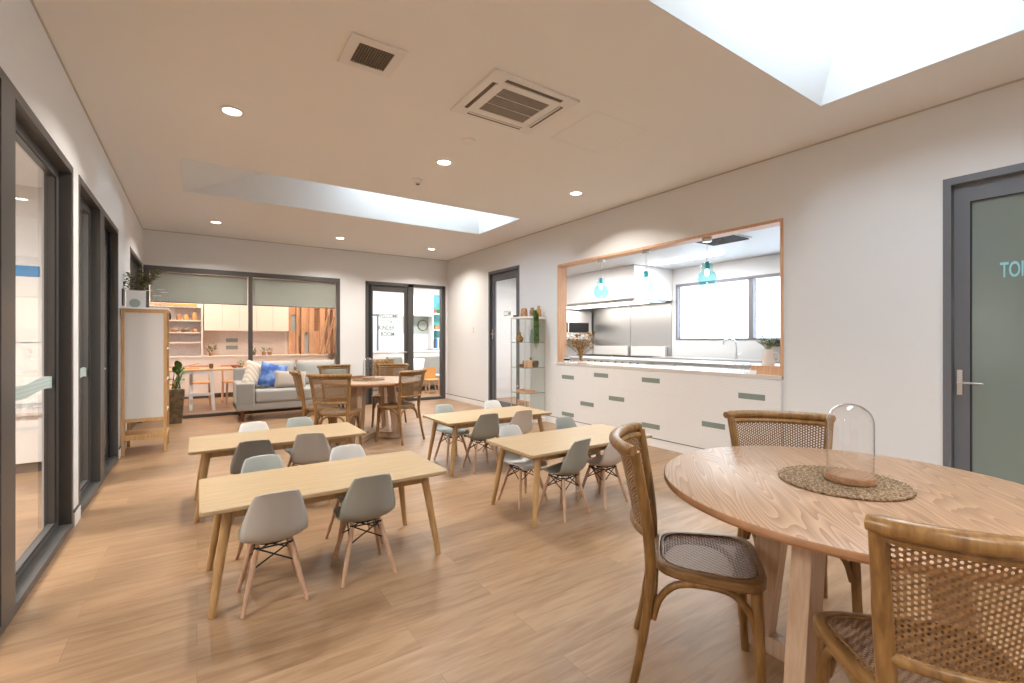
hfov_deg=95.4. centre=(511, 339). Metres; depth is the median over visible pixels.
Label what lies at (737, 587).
dining chair
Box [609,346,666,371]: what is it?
range
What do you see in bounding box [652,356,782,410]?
kitchen counter
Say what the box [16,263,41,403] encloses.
charts
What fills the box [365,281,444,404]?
window
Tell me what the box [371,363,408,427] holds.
dining chair
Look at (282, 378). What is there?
cushion
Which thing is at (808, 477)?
woven placemat
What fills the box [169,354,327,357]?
countertop
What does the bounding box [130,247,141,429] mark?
door
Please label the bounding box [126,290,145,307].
planter
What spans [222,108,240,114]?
diffuser
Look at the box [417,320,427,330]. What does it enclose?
wreath
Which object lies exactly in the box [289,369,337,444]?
dining chair
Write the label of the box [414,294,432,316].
upper cabinet
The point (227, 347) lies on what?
power outlet
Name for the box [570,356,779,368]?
countertop
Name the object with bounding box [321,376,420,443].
round dining table
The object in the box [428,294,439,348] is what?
shelving
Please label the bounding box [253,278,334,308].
roller blind
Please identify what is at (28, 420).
storage bench
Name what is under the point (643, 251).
pendant lamp
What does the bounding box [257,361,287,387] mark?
cushion
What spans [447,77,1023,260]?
trim
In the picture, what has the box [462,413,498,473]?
chair
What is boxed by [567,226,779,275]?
ceiling
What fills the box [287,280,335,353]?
screen
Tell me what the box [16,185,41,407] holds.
wall
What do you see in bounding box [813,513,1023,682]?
dining chair
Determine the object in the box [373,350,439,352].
countertop
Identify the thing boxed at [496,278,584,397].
wall
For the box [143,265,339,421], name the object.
window
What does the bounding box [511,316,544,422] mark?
shelving unit
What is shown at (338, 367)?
dining chair
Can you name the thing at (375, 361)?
tub chair
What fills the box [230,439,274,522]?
chair
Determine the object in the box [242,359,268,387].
cushion
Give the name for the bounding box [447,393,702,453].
baseboard
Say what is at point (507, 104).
grille
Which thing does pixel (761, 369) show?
wooden crate
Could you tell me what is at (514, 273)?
door
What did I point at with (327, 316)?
plank
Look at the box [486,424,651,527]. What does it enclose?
table
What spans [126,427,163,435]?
shelf
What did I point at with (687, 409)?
base cabinet
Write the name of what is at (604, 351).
range
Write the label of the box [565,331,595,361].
flower vase
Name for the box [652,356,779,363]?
countertop
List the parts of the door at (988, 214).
handle, pane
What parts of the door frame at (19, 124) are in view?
frame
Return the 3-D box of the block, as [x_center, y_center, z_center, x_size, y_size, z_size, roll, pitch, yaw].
[0.247,0.367,7.152,0.100,0.114,0.085,0,0,-34]
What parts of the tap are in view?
spout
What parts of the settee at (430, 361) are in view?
backrest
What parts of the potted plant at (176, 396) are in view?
planter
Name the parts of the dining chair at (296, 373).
crest rail, post, seat frame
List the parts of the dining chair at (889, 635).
leg, post, seat frame, crest rail, panel rail, rail, leg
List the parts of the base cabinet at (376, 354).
cupboard door, cupboard door, cupboard door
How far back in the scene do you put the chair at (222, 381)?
9.44 m
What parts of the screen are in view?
blue panel, blue panel, blue panel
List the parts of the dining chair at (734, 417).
post, crest rail, panel rail, post, leg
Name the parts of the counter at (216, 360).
cupboard door, cupboard door, cupboard door, cupboard door, cupboard door, cupboard door, cupboard door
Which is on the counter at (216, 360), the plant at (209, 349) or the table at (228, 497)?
the plant at (209, 349)
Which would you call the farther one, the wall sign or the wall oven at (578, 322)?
the wall oven at (578, 322)
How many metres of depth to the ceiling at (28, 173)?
4.34 m
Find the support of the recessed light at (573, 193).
in the ceiling at (152, 78)
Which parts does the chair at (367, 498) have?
leg, leg, leg, leg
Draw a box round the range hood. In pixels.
[567,265,672,309]
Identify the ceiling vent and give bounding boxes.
[337,32,407,77]
[695,234,750,245]
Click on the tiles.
(265, 339)
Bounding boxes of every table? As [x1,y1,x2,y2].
[169,366,245,410]
[188,422,366,522]
[199,450,446,618]
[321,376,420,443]
[423,406,551,476]
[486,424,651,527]
[664,446,1023,682]
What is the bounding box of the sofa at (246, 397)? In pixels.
[233,360,347,421]
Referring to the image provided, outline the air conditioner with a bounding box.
[450,68,579,134]
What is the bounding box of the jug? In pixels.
[757,335,779,365]
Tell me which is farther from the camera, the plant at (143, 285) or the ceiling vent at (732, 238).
the ceiling vent at (732, 238)
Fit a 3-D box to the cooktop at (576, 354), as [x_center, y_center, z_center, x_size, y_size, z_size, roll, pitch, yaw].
[2.004,0.343,10.588,0.540,0.015,1.000,0,0,-34]
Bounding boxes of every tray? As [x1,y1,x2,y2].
[351,375,366,378]
[516,389,534,393]
[567,299,665,309]
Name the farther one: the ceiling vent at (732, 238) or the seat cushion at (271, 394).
the seat cushion at (271, 394)
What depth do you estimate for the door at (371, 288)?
9.31 m
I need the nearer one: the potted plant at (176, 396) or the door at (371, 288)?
the potted plant at (176, 396)
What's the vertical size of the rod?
0.040 m
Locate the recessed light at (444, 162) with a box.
[435,159,452,165]
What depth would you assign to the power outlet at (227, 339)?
10.93 m
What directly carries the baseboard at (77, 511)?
attached to the wall at (28, 57)
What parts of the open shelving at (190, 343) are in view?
shelf, shelf, shelf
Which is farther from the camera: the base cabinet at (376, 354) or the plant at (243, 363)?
the base cabinet at (376, 354)
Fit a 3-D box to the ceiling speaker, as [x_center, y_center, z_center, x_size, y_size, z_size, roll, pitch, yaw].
[-0.377,-1.724,4.048,0.124,0.012,0.124,0,0,-34]
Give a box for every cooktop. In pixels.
[576,354,622,355]
[614,355,662,357]
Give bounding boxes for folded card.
[749,370,756,373]
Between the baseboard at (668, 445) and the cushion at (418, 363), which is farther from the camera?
the cushion at (418, 363)
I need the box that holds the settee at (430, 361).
[386,356,439,391]
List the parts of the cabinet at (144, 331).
post, post, panel rail, panel rail, rail, white panel, post, post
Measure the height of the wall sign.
0.190 m
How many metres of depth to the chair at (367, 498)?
2.45 m
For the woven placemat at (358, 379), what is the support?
on the round dining table at (358, 388)
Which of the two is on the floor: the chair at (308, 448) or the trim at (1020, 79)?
the chair at (308, 448)
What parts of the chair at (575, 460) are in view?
leg, leg, leg, leg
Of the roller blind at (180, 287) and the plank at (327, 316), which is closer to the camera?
the roller blind at (180, 287)
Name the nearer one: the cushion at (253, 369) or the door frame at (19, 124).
the door frame at (19, 124)
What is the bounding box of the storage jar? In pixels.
[564,356,569,361]
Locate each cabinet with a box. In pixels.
[120,307,170,455]
[204,293,288,331]
[373,350,439,389]
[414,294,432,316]
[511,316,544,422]
[551,362,781,448]
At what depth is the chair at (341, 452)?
3.07 m
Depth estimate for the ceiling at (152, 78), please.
3.31 m
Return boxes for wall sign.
[122,288,124,305]
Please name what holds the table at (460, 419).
on the floor
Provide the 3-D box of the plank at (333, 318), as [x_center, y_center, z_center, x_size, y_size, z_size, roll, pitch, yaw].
[-4.599,-0.117,11.732,0.050,0.937,0.431,0,0,10]
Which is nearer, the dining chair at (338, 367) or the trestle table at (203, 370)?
the dining chair at (338, 367)
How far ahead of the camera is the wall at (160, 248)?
8.72 m
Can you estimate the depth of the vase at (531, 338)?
7.37 m
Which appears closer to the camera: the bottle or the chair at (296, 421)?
the chair at (296, 421)
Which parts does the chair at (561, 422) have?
leg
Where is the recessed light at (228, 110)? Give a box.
[219,105,244,116]
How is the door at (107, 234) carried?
attached to the door frame at (94, 220)
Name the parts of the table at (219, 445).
leg, leg, leg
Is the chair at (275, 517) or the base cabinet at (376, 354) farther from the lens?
the base cabinet at (376, 354)
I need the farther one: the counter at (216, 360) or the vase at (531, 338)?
the counter at (216, 360)
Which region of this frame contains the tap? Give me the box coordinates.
[723,338,740,358]
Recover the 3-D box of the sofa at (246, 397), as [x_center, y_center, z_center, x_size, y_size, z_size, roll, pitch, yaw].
[-3.681,0.816,7.999,1.860,0.908,0.824,0,0,-34]
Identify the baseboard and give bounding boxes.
[73,441,130,526]
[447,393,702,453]
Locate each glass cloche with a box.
[362,358,374,379]
[824,403,877,486]
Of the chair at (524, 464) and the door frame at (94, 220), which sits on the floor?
the chair at (524, 464)
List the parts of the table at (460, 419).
leg, leg, leg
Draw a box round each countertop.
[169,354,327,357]
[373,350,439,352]
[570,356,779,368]
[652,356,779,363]
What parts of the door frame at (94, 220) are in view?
frame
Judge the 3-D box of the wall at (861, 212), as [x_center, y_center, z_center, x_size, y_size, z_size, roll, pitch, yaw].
[2.197,-0.230,4.955,0.150,3.000,12.950,0,0,-34]
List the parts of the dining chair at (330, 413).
post, crest rail, panel rail, rail, seat frame, post, leg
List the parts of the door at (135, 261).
panel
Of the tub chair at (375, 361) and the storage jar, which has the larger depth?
the tub chair at (375, 361)
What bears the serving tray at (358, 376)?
on the round dining table at (358, 388)
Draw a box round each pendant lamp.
[594,259,605,294]
[639,250,653,291]
[697,238,711,279]
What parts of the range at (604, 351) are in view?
panel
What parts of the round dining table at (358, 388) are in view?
leg, leg, rail, rail, leg, rail, leg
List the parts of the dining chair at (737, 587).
crest rail, panel rail, rail, post, post, seat frame, leg, leg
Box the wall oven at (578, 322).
[567,311,591,339]
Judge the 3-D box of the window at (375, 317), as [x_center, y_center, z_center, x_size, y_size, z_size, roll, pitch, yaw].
[-3.856,0.005,12.758,0.400,1.430,0.039,0,0,-34]
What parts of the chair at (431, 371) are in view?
backrest, seat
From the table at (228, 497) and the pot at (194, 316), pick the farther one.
the pot at (194, 316)
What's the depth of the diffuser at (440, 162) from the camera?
4.53 m
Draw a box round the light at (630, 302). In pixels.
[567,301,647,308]
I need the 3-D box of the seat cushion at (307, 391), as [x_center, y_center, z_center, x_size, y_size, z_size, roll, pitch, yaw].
[-3.339,0.887,8.099,0.672,0.205,0.600,0,0,-34]
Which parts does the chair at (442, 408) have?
leg, leg, leg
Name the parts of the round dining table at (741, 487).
leg, rail, leg, rail, rail, leg, leg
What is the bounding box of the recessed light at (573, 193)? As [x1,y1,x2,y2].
[569,191,582,195]
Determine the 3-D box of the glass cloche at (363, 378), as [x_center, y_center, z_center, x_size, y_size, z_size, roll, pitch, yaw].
[-1.875,0.371,6.095,0.158,0.283,0.158,0,0,-34]
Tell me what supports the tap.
on the kitchen counter at (664, 357)
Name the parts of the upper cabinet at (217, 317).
cupboard door, cupboard door, cupboard door, cupboard door, cupboard door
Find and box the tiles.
[204,331,284,354]
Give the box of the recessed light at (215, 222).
[209,221,222,223]
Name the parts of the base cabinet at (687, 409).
panel, finger pull, finger pull, drawer, drawer, drawer, finger pull, finger pull, drawer, finger pull, drawer, finger pull, finger pull, drawer, drawer, finger pull, drawer, drawer, finger pull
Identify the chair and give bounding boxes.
[188,365,210,405]
[221,365,232,403]
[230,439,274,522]
[235,454,299,578]
[236,489,308,618]
[238,421,275,454]
[284,417,313,466]
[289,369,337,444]
[291,433,331,503]
[306,374,361,446]
[317,364,350,424]
[325,444,383,554]
[330,473,396,587]
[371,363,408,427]
[373,359,394,393]
[375,369,426,445]
[423,367,439,392]
[433,404,470,464]
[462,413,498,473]
[482,400,509,454]
[497,410,532,457]
[497,425,547,509]
[538,438,590,522]
[554,417,599,491]
[577,434,628,509]
[609,422,767,682]
[723,410,865,652]
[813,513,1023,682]
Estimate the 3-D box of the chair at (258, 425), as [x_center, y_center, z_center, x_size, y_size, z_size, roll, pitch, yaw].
[-2.117,0.986,3.846,0.296,0.573,0.364,0,0,-34]
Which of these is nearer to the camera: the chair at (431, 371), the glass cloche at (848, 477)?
the glass cloche at (848, 477)
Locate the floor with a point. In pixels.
(124, 597)
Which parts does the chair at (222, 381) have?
leg, leg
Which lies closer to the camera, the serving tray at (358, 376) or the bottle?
the serving tray at (358, 376)
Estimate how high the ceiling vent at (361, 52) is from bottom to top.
0.012 m
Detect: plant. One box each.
[123,266,167,290]
[169,360,187,423]
[205,343,216,355]
[237,360,244,367]
[529,310,539,350]
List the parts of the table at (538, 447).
leg, leg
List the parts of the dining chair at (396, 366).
leg, post, panel rail, crest rail, post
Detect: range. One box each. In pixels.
[573,346,629,368]
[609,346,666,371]
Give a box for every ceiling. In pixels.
[16,142,41,187]
[33,0,1023,259]
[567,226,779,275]
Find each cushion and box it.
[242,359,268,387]
[253,361,293,370]
[255,386,297,402]
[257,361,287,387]
[274,371,305,387]
[295,360,333,384]
[304,384,343,399]
[402,356,424,369]
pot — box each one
[181,328,188,331]
[191,312,197,319]
[532,361,538,366]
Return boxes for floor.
[0,386,1023,682]
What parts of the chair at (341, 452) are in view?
leg, leg, leg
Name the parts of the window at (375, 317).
pane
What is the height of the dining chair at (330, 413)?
0.906 m
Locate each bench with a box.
[16,407,41,473]
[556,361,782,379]
[570,356,779,380]
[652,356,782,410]
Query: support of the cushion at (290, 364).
on the sofa at (246, 397)
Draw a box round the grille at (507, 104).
[479,89,547,121]
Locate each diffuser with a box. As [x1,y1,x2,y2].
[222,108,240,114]
[438,160,450,164]
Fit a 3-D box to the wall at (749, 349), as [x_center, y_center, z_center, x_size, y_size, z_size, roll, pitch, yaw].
[3.904,-0.105,8.644,0.150,2.750,7.550,0,0,-34]
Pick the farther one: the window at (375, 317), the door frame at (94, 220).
the window at (375, 317)
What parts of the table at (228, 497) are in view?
leg, leg, leg, leg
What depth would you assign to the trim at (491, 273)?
8.68 m
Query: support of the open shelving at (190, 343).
on the counter at (216, 360)
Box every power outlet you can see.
[226,338,237,341]
[226,346,237,348]
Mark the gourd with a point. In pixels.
(519, 338)
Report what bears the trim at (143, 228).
attached to the wall at (160, 248)
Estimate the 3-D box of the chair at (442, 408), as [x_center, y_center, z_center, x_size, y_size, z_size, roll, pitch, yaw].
[-0.646,0.986,4.936,0.296,0.573,0.364,0,0,-37]
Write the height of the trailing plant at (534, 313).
0.632 m
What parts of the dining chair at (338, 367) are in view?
post, crest rail, panel rail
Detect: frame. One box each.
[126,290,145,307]
[517,399,528,406]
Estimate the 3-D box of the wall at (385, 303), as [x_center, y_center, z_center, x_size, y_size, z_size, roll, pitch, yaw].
[-5.024,-0.230,12.075,11.200,3.000,0.165,0,0,-34]
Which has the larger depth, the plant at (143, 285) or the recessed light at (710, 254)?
the recessed light at (710, 254)
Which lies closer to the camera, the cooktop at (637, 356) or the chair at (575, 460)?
the chair at (575, 460)
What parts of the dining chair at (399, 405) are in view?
leg, seat frame, post, rail, crest rail, panel rail, post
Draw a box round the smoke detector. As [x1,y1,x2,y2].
[413,178,421,184]
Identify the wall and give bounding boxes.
[0,0,142,529]
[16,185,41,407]
[143,229,446,393]
[149,272,439,363]
[447,80,1023,465]
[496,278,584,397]
[585,254,779,358]
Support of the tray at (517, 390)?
on the shelving unit at (520, 317)
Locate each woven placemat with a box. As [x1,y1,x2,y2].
[352,378,384,380]
[778,465,916,501]
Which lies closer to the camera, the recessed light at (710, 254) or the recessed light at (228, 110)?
the recessed light at (228, 110)
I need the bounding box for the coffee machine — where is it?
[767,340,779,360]
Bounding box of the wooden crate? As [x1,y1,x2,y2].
[750,365,779,375]
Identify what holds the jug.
on the wooden crate
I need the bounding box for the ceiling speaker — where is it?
[461,138,475,144]
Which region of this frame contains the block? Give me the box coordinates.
[524,360,531,367]
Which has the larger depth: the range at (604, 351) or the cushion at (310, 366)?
the range at (604, 351)
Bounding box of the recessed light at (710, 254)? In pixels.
[649,252,722,264]
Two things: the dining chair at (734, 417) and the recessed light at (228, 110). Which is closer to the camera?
the dining chair at (734, 417)
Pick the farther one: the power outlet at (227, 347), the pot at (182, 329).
the power outlet at (227, 347)
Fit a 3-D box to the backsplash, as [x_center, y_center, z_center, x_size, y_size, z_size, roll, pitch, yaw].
[2.603,0.240,10.420,0.013,2.060,2.290,0,0,-34]
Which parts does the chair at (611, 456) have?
leg, leg, leg, leg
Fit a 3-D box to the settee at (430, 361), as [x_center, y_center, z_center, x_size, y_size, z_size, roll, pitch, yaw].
[-2.339,0.845,11.968,1.670,0.850,0.650,0,0,-34]
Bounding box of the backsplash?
[592,301,671,355]
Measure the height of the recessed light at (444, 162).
0.008 m
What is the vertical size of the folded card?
0.055 m
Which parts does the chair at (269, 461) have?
leg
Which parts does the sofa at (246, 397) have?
arm, arm, backrest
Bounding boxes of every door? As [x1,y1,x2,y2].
[105,230,110,459]
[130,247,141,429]
[368,284,406,403]
[492,269,517,406]
[954,173,1023,484]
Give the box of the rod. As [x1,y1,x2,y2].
[149,302,196,305]
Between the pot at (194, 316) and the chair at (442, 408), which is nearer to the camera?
the chair at (442, 408)
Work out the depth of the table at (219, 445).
3.67 m
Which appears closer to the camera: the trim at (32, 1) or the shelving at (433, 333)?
the trim at (32, 1)
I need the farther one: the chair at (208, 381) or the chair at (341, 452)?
the chair at (208, 381)
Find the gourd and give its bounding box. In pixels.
[516,332,522,341]
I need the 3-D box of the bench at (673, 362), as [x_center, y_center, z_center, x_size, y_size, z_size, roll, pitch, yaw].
[2.264,0.785,6.962,0.650,0.970,3.800,0,0,-34]
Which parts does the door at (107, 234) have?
rail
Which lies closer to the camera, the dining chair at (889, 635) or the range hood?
the dining chair at (889, 635)
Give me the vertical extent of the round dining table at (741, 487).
0.747 m
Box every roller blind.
[150,272,246,304]
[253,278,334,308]
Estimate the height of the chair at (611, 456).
0.573 m
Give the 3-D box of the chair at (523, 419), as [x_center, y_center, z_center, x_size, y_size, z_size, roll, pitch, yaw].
[0.043,0.986,4.819,0.296,0.573,0.364,0,0,-31]
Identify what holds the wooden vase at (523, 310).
on the shelving unit at (520, 317)
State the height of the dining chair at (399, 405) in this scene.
0.906 m
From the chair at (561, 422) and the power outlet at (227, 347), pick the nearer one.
the chair at (561, 422)
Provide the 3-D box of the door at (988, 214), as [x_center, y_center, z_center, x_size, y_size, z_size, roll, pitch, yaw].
[3.455,0.072,3.010,0.102,2.375,0.898,0,0,-34]
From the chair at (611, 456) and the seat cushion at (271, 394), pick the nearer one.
the chair at (611, 456)
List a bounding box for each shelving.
[149,291,202,355]
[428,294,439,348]
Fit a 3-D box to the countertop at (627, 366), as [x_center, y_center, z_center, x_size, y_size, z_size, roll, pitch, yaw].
[1.853,0.355,5.866,0.640,0.040,3.275,0,0,-34]
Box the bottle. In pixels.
[536,306,541,316]
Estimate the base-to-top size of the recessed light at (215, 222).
0.008 m
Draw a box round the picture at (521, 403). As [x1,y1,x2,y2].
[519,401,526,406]
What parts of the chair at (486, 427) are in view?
leg, leg, leg, leg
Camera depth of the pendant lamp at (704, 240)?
5.05 m
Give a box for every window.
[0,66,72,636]
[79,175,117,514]
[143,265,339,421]
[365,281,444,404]
[373,314,378,350]
[676,273,779,339]
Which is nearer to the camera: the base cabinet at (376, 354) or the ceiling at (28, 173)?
the ceiling at (28, 173)
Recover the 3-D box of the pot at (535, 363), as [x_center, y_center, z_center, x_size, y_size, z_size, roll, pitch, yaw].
[0.369,0.374,7.275,0.100,0.100,0.099,0,0,-34]
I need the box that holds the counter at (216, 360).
[169,354,327,398]
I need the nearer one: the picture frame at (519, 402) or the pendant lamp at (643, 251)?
the pendant lamp at (643, 251)
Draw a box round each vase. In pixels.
[520,308,527,315]
[529,330,533,341]
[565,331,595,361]
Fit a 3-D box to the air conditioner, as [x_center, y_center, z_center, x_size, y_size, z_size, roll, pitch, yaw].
[0.014,-1.718,3.425,0.720,0.030,0.640,0,0,-34]
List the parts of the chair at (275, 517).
leg, leg, seat mount, leg, leg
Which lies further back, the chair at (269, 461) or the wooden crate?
the wooden crate
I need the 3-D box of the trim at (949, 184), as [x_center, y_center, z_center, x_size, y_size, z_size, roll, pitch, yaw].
[3.479,0.050,3.026,0.126,2.440,0.998,0,0,-34]
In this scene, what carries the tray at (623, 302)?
on the range hood
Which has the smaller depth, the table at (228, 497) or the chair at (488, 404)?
the table at (228, 497)
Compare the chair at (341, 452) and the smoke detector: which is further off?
the smoke detector
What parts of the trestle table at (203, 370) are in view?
leg, leg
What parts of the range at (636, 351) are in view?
panel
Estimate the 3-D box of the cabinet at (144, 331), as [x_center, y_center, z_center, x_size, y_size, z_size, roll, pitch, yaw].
[-4.250,0.454,5.425,0.426,1.632,0.580,0,0,-34]
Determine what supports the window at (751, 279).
in the wall at (749, 349)
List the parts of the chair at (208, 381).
backrest, seat, leg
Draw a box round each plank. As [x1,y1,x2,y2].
[318,315,328,353]
[324,317,334,353]
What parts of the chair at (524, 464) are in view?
leg, leg, leg, leg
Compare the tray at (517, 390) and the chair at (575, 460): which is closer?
the chair at (575, 460)
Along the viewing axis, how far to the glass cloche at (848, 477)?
1.66 m
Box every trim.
[30,0,142,228]
[143,228,446,260]
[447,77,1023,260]
[488,265,519,399]
[557,218,782,375]
[943,163,1023,467]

